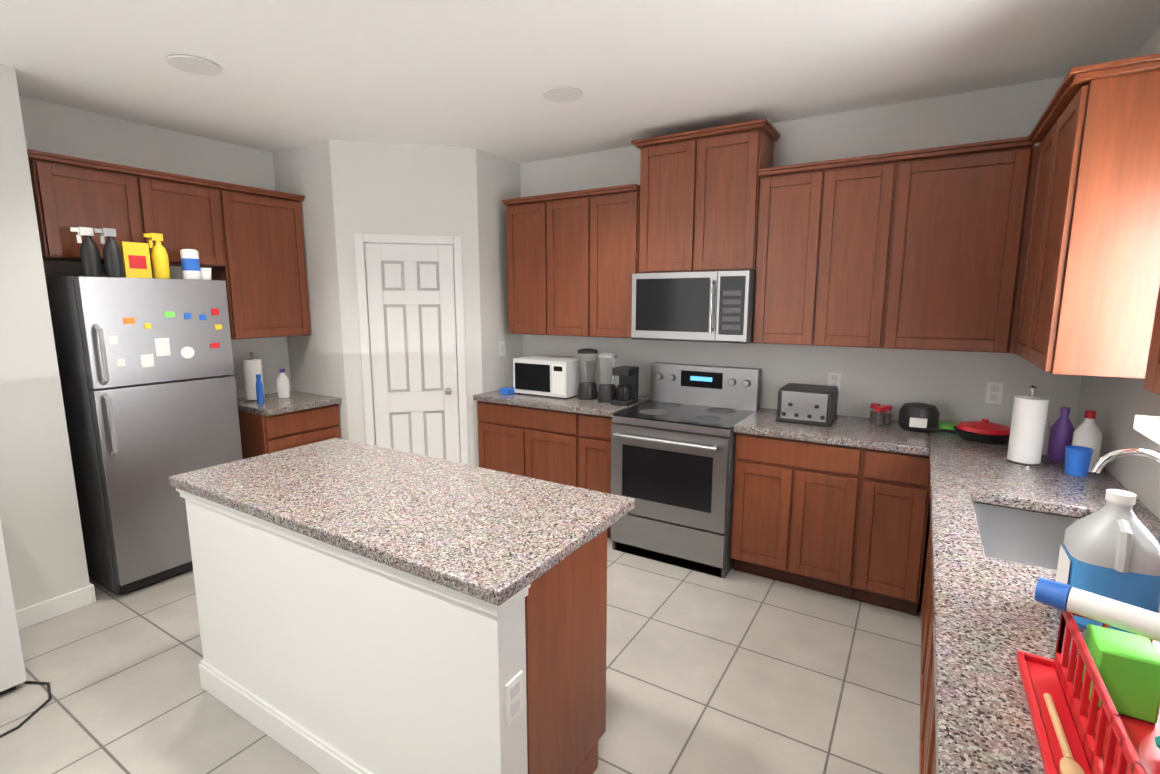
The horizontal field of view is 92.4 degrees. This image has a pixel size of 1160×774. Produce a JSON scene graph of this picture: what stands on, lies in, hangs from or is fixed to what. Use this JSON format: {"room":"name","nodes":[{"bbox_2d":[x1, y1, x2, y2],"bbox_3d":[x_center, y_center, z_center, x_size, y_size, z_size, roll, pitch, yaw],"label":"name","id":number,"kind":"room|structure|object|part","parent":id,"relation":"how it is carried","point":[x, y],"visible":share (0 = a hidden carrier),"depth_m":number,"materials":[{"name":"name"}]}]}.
{"room":"kitchen","nodes":[
{"label":"kitchen","id":0,"kind":"room"},
{"bbox_2d":[0,64,291,610],"bbox_3d":[-3.211,-0.111,2.486,0.580,2.710,6.600,5,10,31],"label":"wall","id":1,"kind":"structure","parent":0,"point":[40,520],"depth_m":2.83,"materials":[{"name":"paint"}]},
{"bbox_2d":[16,584,95,629],"bbox_3d":[-3.666,1.379,1.394,0.014,0.100,3.894,5,10,31],"label":"baseboard","id":2,"kind":"structure","parent":1,"relation":"attached to","point":[28,616],"depth_m":2.89,"materials":[{"name":"white paint"}]},
{"bbox_2d":[27,149,224,266],"bbox_3d":[-2.660,-0.995,3.262,0.366,0.519,0.925,5,10,31],"label":"upper cabinet","id":3,"kind":"object","parent":1,"relation":"attached to","point":[134,204],"visible":0.75,"depth_m":3.13,"materials":[{"name":"brown wood"}]},
{"bbox_2d":[202,182,310,338],"bbox_3d":[-2.272,-0.856,3.922,0.366,0.997,0.556,5,10,31],"label":"upper cabinet","id":4,"kind":"object","parent":1,"relation":"attached to","point":[262,272],"visible":0.92,"depth_m":3.82,"materials":[{"name":"brown wood"}]},
{"bbox_2d":[272,139,522,466],"bbox_3d":[-1.381,-0.423,4.495,1.370,2.710,1.220,5,10,31],"label":"wall","id":5,"kind":"structure","parent":0,"point":[347,189],"depth_m":4.03,"materials":[{"name":"paint"}]},
{"bbox_2d":[354,233,468,464],"bbox_3d":[-1.233,-0.061,4.170,0.733,2.092,0.151,-2,9,-14],"label":"door","id":6,"kind":"structure","parent":5,"relation":"attached to","point":[411,312],"depth_m":4.11,"materials":[{"name":"white paint"}]},
{"bbox_2d":[499,341,504,355],"bbox_3d":[-0.621,-0.307,4.432,0.008,0.116,0.072,5,10,31],"label":"light switch","id":7,"kind":"object","parent":5,"relation":"attached to","point":[501,348],"visible":1,"depth_m":4.43,"materials":[{"name":"white plastic"}]},
{"bbox_2d":[0,538,923,773],"bbox_3d":[-1.220,1.447,1.609,5.330,0.100,6.800,5,10,31],"label":"floor","id":8,"kind":"structure","parent":0,"point":[736,672],"depth_m":2.37,"materials":[{"name":"tile"}]},
{"bbox_2d":[0,521,26,694],"bbox_3d":[-2.876,0.856,1.996,0.600,0.950,1.080,5,10,31],"label":"chest freezer","id":9,"kind":"object","parent":8,"relation":"on","point":[12,670],"visible":1,"depth_m":2.30,"materials":[{"name":"white metal"}]},
{"bbox_2d":[0,681,51,737],"bbox_3d":[-2.356,1.312,2.112,0.357,0.009,0.557,5,10,31],"label":"cord","id":10,"kind":"object","parent":8,"relation":"on","point":[36,710],"visible":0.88,"depth_m":2.25,"materials":[{"name":"black plastic"}]},
{"bbox_2d":[45,276,242,594],"bbox_3d":[-2.534,0.243,3.332,0.616,1.750,0.700,5,10,31],"label":"fridge","id":11,"kind":"object","parent":8,"relation":"on","point":[146,371],"visible":0.98,"depth_m":3.09,"materials":[{"name":"grey metal"}]},
{"bbox_2d":[70,227,102,276],"bbox_3d":[-2.567,-0.702,2.893,0.080,0.250,0.104,5,10,31],"label":"spray bottle","id":12,"kind":"object","parent":11,"relation":"on","point":[90,258],"visible":0.96,"depth_m":2.88,"materials":[{"name":"black plastic"}]},
{"bbox_2d":[94,228,124,276],"bbox_3d":[-2.483,-0.708,2.935,0.080,0.250,0.104,5,10,31],"label":"spray bottle","id":13,"kind":"object","parent":11,"relation":"on","point":[113,259],"visible":0.98,"depth_m":2.92,"materials":[{"name":"black plastic"}]},
{"bbox_2d":[117,241,151,277],"bbox_3d":[-2.452,-0.698,3.063,0.062,0.190,0.120,5,10,31],"label":"cereal box","id":14,"kind":"object","parent":11,"relation":"on","point":[136,260],"visible":0.81,"depth_m":3.04,"materials":[{"name":"yellow cardboard"}]},
{"bbox_2d":[143,233,169,278],"bbox_3d":[-2.397,-0.741,3.149,0.080,0.250,0.104,5,10,31],"label":"spray bottle","id":15,"kind":"object","parent":11,"relation":"on","point":[160,262],"visible":0.94,"depth_m":3.14,"materials":[{"name":"yellow plastic"}]},
{"bbox_2d":[180,249,200,279],"bbox_3d":[-2.303,-0.725,3.287,0.091,0.175,0.090,5,10,31],"label":"wipes canister","id":16,"kind":"object","parent":11,"relation":"on","point":[190,263],"visible":0.9,"depth_m":3.25,"materials":[{"name":"white plastic"}]},
{"bbox_2d":[200,268,211,279],"bbox_3d":[-2.249,-0.680,3.344,0.060,0.070,0.058,5,10,31],"label":"cup","id":17,"kind":"object","parent":11,"relation":"on","point":[206,274],"visible":0.91,"depth_m":3.32,"materials":[{"name":"white paper"}]},
{"bbox_2d":[238,404,339,458],"bbox_3d":[-2.172,0.566,4.081,0.600,0.883,0.556,5,10,31],"label":"base cabinet","id":18,"kind":"object","parent":8,"relation":"on","point":[261,435],"visible":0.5,"depth_m":3.79,"materials":[{"name":"brown wood"}]},
{"bbox_2d":[237,391,341,415],"bbox_3d":[-2.158,0.109,4.004,0.631,0.040,0.552,5,10,31],"label":"countertop","id":19,"kind":"structure","parent":18,"relation":"on","point":[273,404],"depth_m":3.88,"materials":[{"name":"stone"}]},
{"bbox_2d":[235,380,238,402],"bbox_3d":[-2.407,0.035,3.814,0.104,0.162,0.104,5,10,31],"label":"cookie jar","id":20,"kind":"object","parent":19,"relation":"on","point":[236,391],"visible":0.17,"depth_m":3.81,"materials":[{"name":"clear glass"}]},
{"bbox_2d":[242,352,267,401],"bbox_3d":[-2.306,-0.075,3.924,0.150,0.345,0.150,5,10,31],"label":"paper towel","id":21,"kind":"object","parent":19,"relation":"on","point":[252,367],"visible":0.85,"depth_m":3.88,"materials":[{"name":"white paper"}]},
{"bbox_2d":[256,374,263,403],"bbox_3d":[-2.207,0.013,3.829,0.044,0.200,0.044,5,10,31],"label":"bottle","id":22,"kind":"object","parent":19,"relation":"on","point":[259,392],"visible":1,"depth_m":3.82,"materials":[{"name":"blue plastic"}]},
{"bbox_2d":[277,369,289,397],"bbox_3d":[-2.169,-0.028,4.060,0.080,0.210,0.080,5,10,31],"label":"lotion bottle","id":23,"kind":"object","parent":19,"relation":"on","point":[283,388],"visible":1,"depth_m":4.04,"materials":[{"name":"white plastic"}]},
{"bbox_2d":[176,488,530,773],"bbox_3d":[-0.875,0.896,1.919,1.666,0.893,0.135,5,10,31],"label":"wall","id":24,"kind":"structure","parent":8,"relation":"on","point":[321,657],"depth_m":1.77,"materials":[{"name":"white paint"}]},
{"bbox_2d":[505,671,523,725],"bbox_3d":[-0.174,0.831,1.485,0.007,0.115,0.070,5,10,31],"label":"outlet","id":25,"kind":"object","parent":24,"relation":"attached to","point":[514,707],"visible":1,"depth_m":1.48,"materials":[{"name":"white plastic"}]},
{"bbox_2d":[477,401,612,537],"bbox_3d":[-0.122,0.543,4.225,1.202,0.883,0.600,5,10,31],"label":"base cabinet","id":26,"kind":"object","parent":8,"relation":"on","point":[566,448],"visible":0.48,"depth_m":3.92,"materials":[{"name":"brown wood"}]},
{"bbox_2d":[473,387,649,416],"bbox_3d":[-0.130,0.087,4.141,1.202,0.040,0.631,5,10,31],"label":"countertop","id":27,"kind":"structure","parent":26,"relation":"on","point":[574,404],"depth_m":3.92,"materials":[{"name":"stone"}]},
{"bbox_2d":[500,387,514,394],"bbox_3d":[-0.553,0.030,4.229,0.090,0.045,0.080,5,10,31],"label":"tub","id":28,"kind":"object","parent":27,"relation":"on","point":[507,390],"visible":1,"depth_m":4.20,"materials":[{"name":"blue plastic"}]},
{"bbox_2d":[513,355,580,398],"bbox_3d":[-0.213,-0.086,4.239,0.480,0.270,0.356,5,10,31],"label":"microwave","id":29,"kind":"object","parent":27,"relation":"on","point":[552,375],"visible":0.94,"depth_m":4.08,"materials":[{"name":"white plastic"}]},
{"bbox_2d":[577,348,597,399],"bbox_3d":[0.055,-0.097,4.021,0.150,0.360,0.150,5,10,31],"label":"blender","id":30,"kind":"object","parent":27,"relation":"on","point":[587,386],"visible":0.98,"depth_m":3.97,"materials":[{"name":"black plastic"}]},
{"bbox_2d":[597,353,616,402],"bbox_3d":[0.193,-0.069,3.904,0.140,0.340,0.140,5,10,31],"label":"blender","id":31,"kind":"object","parent":27,"relation":"on","point":[607,385],"visible":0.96,"depth_m":3.86,"materials":[{"name":"black plastic"}]},
{"bbox_2d":[611,366,638,405],"bbox_3d":[0.308,-0.010,3.818,0.125,0.250,0.180,5,10,31],"label":"coffee maker","id":32,"kind":"object","parent":27,"relation":"on","point":[627,388],"visible":1,"depth_m":3.79,"materials":[{"name":"black plastic"}]},
{"bbox_2d":[525,529,606,773],"bbox_3d":[-0.395,0.886,1.987,0.880,0.892,0.472,5,10,31],"label":"base cabinet","id":33,"kind":"object","parent":8,"relation":"on","point":[565,616],"visible":0.12,"depth_m":1.70,"materials":[{"name":"brown wood"}]},
{"bbox_2d":[169,438,634,605],"bbox_3d":[-0.722,0.395,2.093,1.696,0.040,0.749,5,10,31],"label":"countertop","id":34,"kind":"structure","parent":33,"relation":"on","point":[497,538],"depth_m":1.88,"materials":[{"name":"stone"}]},
{"bbox_2d":[611,362,761,578],"bbox_3d":[0.680,0.483,3.630,0.756,1.185,0.748,5,10,31],"label":"range","id":35,"kind":"object","parent":8,"relation":"on","point":[672,454],"visible":0.98,"depth_m":3.42,"materials":[{"name":"grey metal"}]},
{"bbox_2d":[730,433,929,614],"bbox_3d":[1.459,0.692,3.266,0.969,0.883,0.600,5,10,31],"label":"base cabinet","id":36,"kind":"object","parent":8,"relation":"on","point":[846,521],"visible":0.9,"depth_m":2.99,"materials":[{"name":"brown wood"}]},
{"bbox_2d":[733,408,928,455],"bbox_3d":[1.428,0.236,3.181,0.930,0.040,0.656,5,10,31],"label":"countertop","id":37,"kind":"structure","parent":36,"relation":"on","point":[859,432],"depth_m":3.02,"materials":[{"name":"stone"}]},
{"bbox_2d":[776,383,837,426],"bbox_3d":[1.348,0.099,3.291,0.298,0.195,0.296,5,10,31],"label":"toaster","id":38,"kind":"object","parent":37,"relation":"on","point":[810,404],"visible":1,"depth_m":3.19,"materials":[{"name":"silver metal"}]},
{"bbox_2d":[869,403,880,421],"bbox_3d":[1.728,0.150,3.257,0.054,0.105,0.054,5,10,31],"label":"spice jar","id":39,"kind":"object","parent":37,"relation":"on","point":[872,411],"visible":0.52,"depth_m":3.25,"materials":[{"name":"clear glass"}]},
{"bbox_2d":[874,406,885,425],"bbox_3d":[1.706,0.164,3.166,0.054,0.105,0.054,5,10,31],"label":"spice jar","id":40,"kind":"object","parent":37,"relation":"on","point":[879,416],"visible":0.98,"depth_m":3.15,"materials":[{"name":"clear glass"}]},
{"bbox_2d":[882,405,891,423],"bbox_3d":[1.763,0.159,3.201,0.054,0.105,0.054,5,10,31],"label":"spice jar","id":41,"kind":"object","parent":37,"relation":"on","point":[888,412],"visible":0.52,"depth_m":3.18,"materials":[{"name":"clear glass"}]},
{"bbox_2d":[898,402,939,432],"bbox_3d":[1.860,0.162,3.052,0.190,0.145,0.200,5,10,31],"label":"rice cooker","id":42,"kind":"object","parent":37,"relation":"on","point":[917,417],"visible":0.94,"depth_m":2.99,"materials":[{"name":"black plastic"}]},
{"bbox_2d":[926,426,1009,443],"bbox_3d":[2.011,0.233,2.870,0.387,0.060,0.281,5,10,31],"label":"frying pan","id":43,"kind":"object","parent":37,"relation":"on","point":[985,438],"visible":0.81,"depth_m":2.79,"materials":[{"name":"black metal"}]},
{"bbox_2d":[956,419,1010,434],"bbox_3d":[2.068,0.190,2.838,0.244,0.056,0.244,5,10,31],"label":"lid","id":44,"kind":"object","parent":43,"relation":"on","point":[985,426],"visible":0.96,"depth_m":2.79,"materials":[{"name":"red plastic"}]},
{"bbox_2d":[919,501,1079,773],"bbox_3d":[1.526,0.909,1.871,0.600,0.883,2.936,5,10,31],"label":"base cabinet","id":45,"kind":"object","parent":8,"relation":"on","point":[927,755],"visible":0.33,"depth_m":1.87,"materials":[{"name":"brown wood"}]},
{"bbox_2d":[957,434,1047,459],"bbox_3d":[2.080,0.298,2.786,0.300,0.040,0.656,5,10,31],"label":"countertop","id":46,"kind":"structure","parent":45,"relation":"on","point":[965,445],"depth_m":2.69,"materials":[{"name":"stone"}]},
{"bbox_2d":[1002,385,1048,467],"bbox_3d":[1.931,0.162,2.396,0.150,0.345,0.150,5,10,31],"label":"paper towel","id":47,"kind":"object","parent":46,"relation":"on","point":[1027,429],"visible":1,"depth_m":2.36,"materials":[{"name":"white paper"}]},
{"bbox_2d":[1042,419,1050,454],"bbox_3d":[2.147,0.229,2.569,0.060,0.160,0.060,5,10,31],"label":"soap bottle","id":48,"kind":"object","parent":46,"relation":"on","point":[1046,440],"visible":0.38,"depth_m":2.55,"materials":[{"name":"white plastic"}]},
{"bbox_2d":[925,432,1159,773],"bbox_3d":[1.511,0.449,1.809,0.635,0.040,2.936,5,10,31],"label":"countertop","id":49,"kind":"structure","parent":45,"relation":"on","point":[991,617],"depth_m":1.29,"materials":[{"name":"stone"}]},
{"bbox_2d":[973,502,1077,570],"bbox_3d":[1.432,0.582,1.744,0.324,0.200,0.624,5,10,31],"label":"sink","id":50,"kind":"object","parent":49,"relation":"in","point":[1031,538],"visible":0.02,"depth_m":2.00,"materials":[{"name":"silver metal"}]},
{"bbox_2d":[1016,650,1091,773],"bbox_3d":[0.928,0.581,0.760,0.470,0.020,0.515,5,10,31],"label":"tray","id":51,"kind":"object","parent":49,"relation":"on","point":[1039,676],"visible":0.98,"depth_m":0.95,"materials":[{"name":"red plastic"}]},
{"bbox_2d":[1043,693,1084,773],"bbox_3d":[0.765,0.556,0.881,0.030,0.013,0.216,5,10,31],"label":"wooden spoon","id":52,"kind":"object","parent":51,"relation":"on","point":[1068,764],"visible":0.98,"depth_m":0.86,"materials":[{"name":"brown wood"}]},
{"bbox_2d":[1053,610,1159,773],"bbox_3d":[0.941,0.513,0.732,0.410,0.136,0.470,5,10,31],"label":"dish rack","id":53,"kind":"object","parent":51,"relation":"on","point":[1112,740],"visible":0.77,"depth_m":0.85,"materials":[{"name":"red plastic"}]},
{"bbox_2d":[1034,577,1159,641],"bbox_3d":[0.961,0.393,0.896,0.349,0.046,0.144,5,10,31],"label":"brush","id":54,"kind":"object","parent":53,"relation":"on","point":[1107,611],"visible":1,"depth_m":0.95,"materials":[{"name":"white plastic"},{"name":"blue plastic"}]},
{"bbox_2d":[1082,624,1159,723],"bbox_3d":[0.910,0.479,0.936,0.080,0.105,0.090,5,10,31],"label":"sponge","id":55,"kind":"object","parent":53,"relation":"in","point":[1127,665],"visible":0.71,"depth_m":0.90,"materials":[{"name":"green plastic"}]},
{"bbox_2d":[1155,735,1159,748],"bbox_3d":[0.867,0.471,0.765,0.033,0.165,0.132,2,9,11],"label":"scraper","id":56,"kind":"object","parent":53,"relation":"in","point":[1157,740],"visible":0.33,"depth_m":0.83,"materials":[{"name":"teal plastic"}]},
{"bbox_2d":[1047,407,1074,462],"bbox_3d":[2.124,0.207,2.450,0.080,0.240,0.080,5,10,31],"label":"bottle","id":57,"kind":"object","parent":49,"relation":"on","point":[1062,432],"visible":0.85,"depth_m":2.43,"materials":[{"name":"purple plastic"}]},
{"bbox_2d":[1064,445,1092,476],"bbox_3d":[2.026,0.302,2.264,0.086,0.110,0.086,5,10,31],"label":"cup","id":58,"kind":"object","parent":49,"relation":"on","point":[1077,460],"visible":1,"depth_m":2.24,"materials":[{"name":"blue plastic"}]},
{"bbox_2d":[1072,410,1101,471],"bbox_3d":[2.112,0.223,2.317,0.090,0.250,0.090,5,10,31],"label":"bottle","id":59,"kind":"object","parent":49,"relation":"on","point":[1087,433],"visible":0.73,"depth_m":2.29,"materials":[{"name":"white plastic"}]},
{"bbox_2d":[1056,489,1159,634],"bbox_3d":[1.154,0.372,1.207,0.151,0.296,0.162,5,10,31],"label":"gallon jug","id":60,"kind":"object","parent":49,"relation":"on","point":[1110,549],"visible":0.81,"depth_m":1.17,"materials":[{"name":"clear plastic"}]},
{"bbox_2d":[1090,448,1159,544],"bbox_3d":[1.546,0.322,1.535,0.207,0.294,0.132,5,10,31],"label":"faucet","id":61,"kind":"object","parent":49,"relation":"on","point":[1100,463],"visible":0.83,"depth_m":1.56,"materials":[{"name":"silver metal"}]},
{"bbox_3d":[2.041,0.228,3.051,0.180,0.014,0.180,5,10,31],"label":"lid","id":62,"kind":"object","parent":49,"relation":"on","visible":0},
{"bbox_2d":[938,422,957,429],"bbox_3d":[2.019,0.211,3.050,0.140,0.017,0.140,5,10,31],"label":"lid","id":63,"kind":"object","parent":62,"relation":"on","point":[947,425],"visible":0.6,"depth_m":3.02,"materials":[{"name":"green plastic"}]},
{"bbox_2d":[0,0,1159,163],"bbox_3d":[-1.220,-1.330,1.178,5.330,0.100,6.800,5,10,31],"label":"ceiling","id":64,"kind":"structure","parent":0,"point":[482,75],"depth_m":2.54,"materials":[{"name":"white paint"}]},
{"bbox_2d":[167,55,220,75],"bbox_3d":[-1.784,-1.489,2.573,0.210,0.010,0.210,5,10,31],"label":"recessed light","id":65,"kind":"object","parent":64,"relation":"in","point":[193,65],"visible":1,"depth_m":2.56,"materials":[{"name":"white paint"}]},
{"bbox_2d":[543,86,582,102],"bbox_3d":[-0.091,-1.545,2.937,0.210,0.010,0.210,5,10,31],"label":"recessed light","id":66,"kind":"object","parent":64,"relation":"in","point":[563,94],"visible":0.96,"depth_m":2.92,"materials":[{"name":"white paint"}]},
{"bbox_2d":[453,76,1081,575],"bbox_3d":[0.481,-0.366,4.130,5.130,2.710,0.100,5,10,31],"label":"wall","id":67,"kind":"structure","parent":0,"point":[951,386],"depth_m":3.26,"materials":[{"name":"paint"}]},
{"bbox_2d":[502,184,639,337],"bbox_3d":[-0.018,-0.880,4.079,1.102,0.997,0.366,5,10,31],"label":"upper cabinet","id":68,"kind":"object","parent":67,"relation":"attached to","point":[573,261],"visible":1,"depth_m":3.93,"materials":[{"name":"brown wood"}]},
{"bbox_2d":[631,118,780,272],"bbox_3d":[0.780,-1.150,3.541,0.842,0.828,0.366,5,10,31],"label":"upper cabinet","id":69,"kind":"object","parent":67,"relation":"attached to","point":[699,198],"visible":0.98,"depth_m":3.40,"materials":[{"name":"brown wood"}]},
{"bbox_2d":[631,270,755,343],"bbox_3d":[0.755,-0.519,3.598,0.754,0.425,0.462,5,10,31],"label":"over-the-range microwave","id":70,"kind":"object","parent":69,"relation":"attached to","point":[715,306],"visible":0.98,"depth_m":3.42,"materials":[{"name":"grey metal"}]},
{"bbox_2d":[752,159,839,345],"bbox_3d":[1.293,-0.760,3.307,0.409,0.997,0.326,5,10,31],"label":"upper cabinet","id":71,"kind":"object","parent":67,"relation":"attached to","point":[796,235],"depth_m":3.16,"materials":[{"name":"brown wood"}]},
{"bbox_2d":[828,372,840,391],"bbox_3d":[1.573,-0.031,3.439,0.072,0.116,0.008,5,10,31],"label":"electrical outlet","id":72,"kind":"object","parent":67,"relation":"attached to","point":[834,379],"visible":0.81,"depth_m":3.43,"materials":[{"name":"white plastic"}]},
{"bbox_2d":[828,150,915,348],"bbox_3d":[1.563,-0.734,3.143,0.474,0.997,0.326,5,10,31],"label":"upper cabinet","id":73,"kind":"object","parent":67,"relation":"attached to","point":[874,192],"depth_m":2.96,"materials":[{"name":"brown wood"}]},
{"bbox_2d":[900,136,1038,352],"bbox_3d":[1.916,-0.701,2.928,0.615,0.997,0.326,5,10,31],"label":"upper cabinet","id":74,"kind":"object","parent":67,"relation":"attached to","point":[921,249],"depth_m":2.75,"materials":[{"name":"brown wood"}]},
{"bbox_2d":[985,382,1003,403],"bbox_3d":[2.255,0.033,3.025,0.072,0.116,0.008,5,10,31],"label":"electrical outlet","id":75,"kind":"object","parent":67,"relation":"attached to","point":[994,392],"visible":1,"depth_m":3.02,"materials":[{"name":"white plastic"}]},
{"bbox_2d":[1012,152,1037,352],"bbox_3d":[2.294,-0.649,2.702,0.401,0.963,0.326,5,10,31],"label":"upper cabinet","id":76,"kind":"object","parent":67,"relation":"attached to","point":[1036,152],"depth_m":2.64,"materials":[{"name":"brown wood"}]},
{"bbox_2d":[1075,27,1159,519],"bbox_3d":[0.871,0.273,0.009,0.100,2.710,6.600,5,10,31],"label":"wall","id":77,"kind":"structure","parent":0,"point":[1117,404],"depth_m":2.19,"materials":[{"name":"paint"}]},
{"bbox_2d":[1014,53,1159,378],"bbox_3d":[1.971,-0.580,2.147,0.366,0.997,0.885,5,10,31],"label":"upper cabinet","id":78,"kind":"object","parent":77,"relation":"attached to","point":[1090,288],"visible":1,"depth_m":1.85,"materials":[{"name":"brown wood"}]},
{"bbox_2d":[1133,285,1159,444],"bbox_3d":[1.025,-0.344,0.625,0.366,0.997,0.820,5,10,31],"label":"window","id":79,"kind":"structure","parent":0,"point":[1152,380],"depth_m":1.06,"materials":[{"name":"white wood"}]},
{"bbox_3d":[1.041,0.136,0.689,0.328,0.028,0.820,5,10,31],"label":"under-cabinet light strip","id":80,"kind":"part","parent":79,"relation":"part of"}
]}

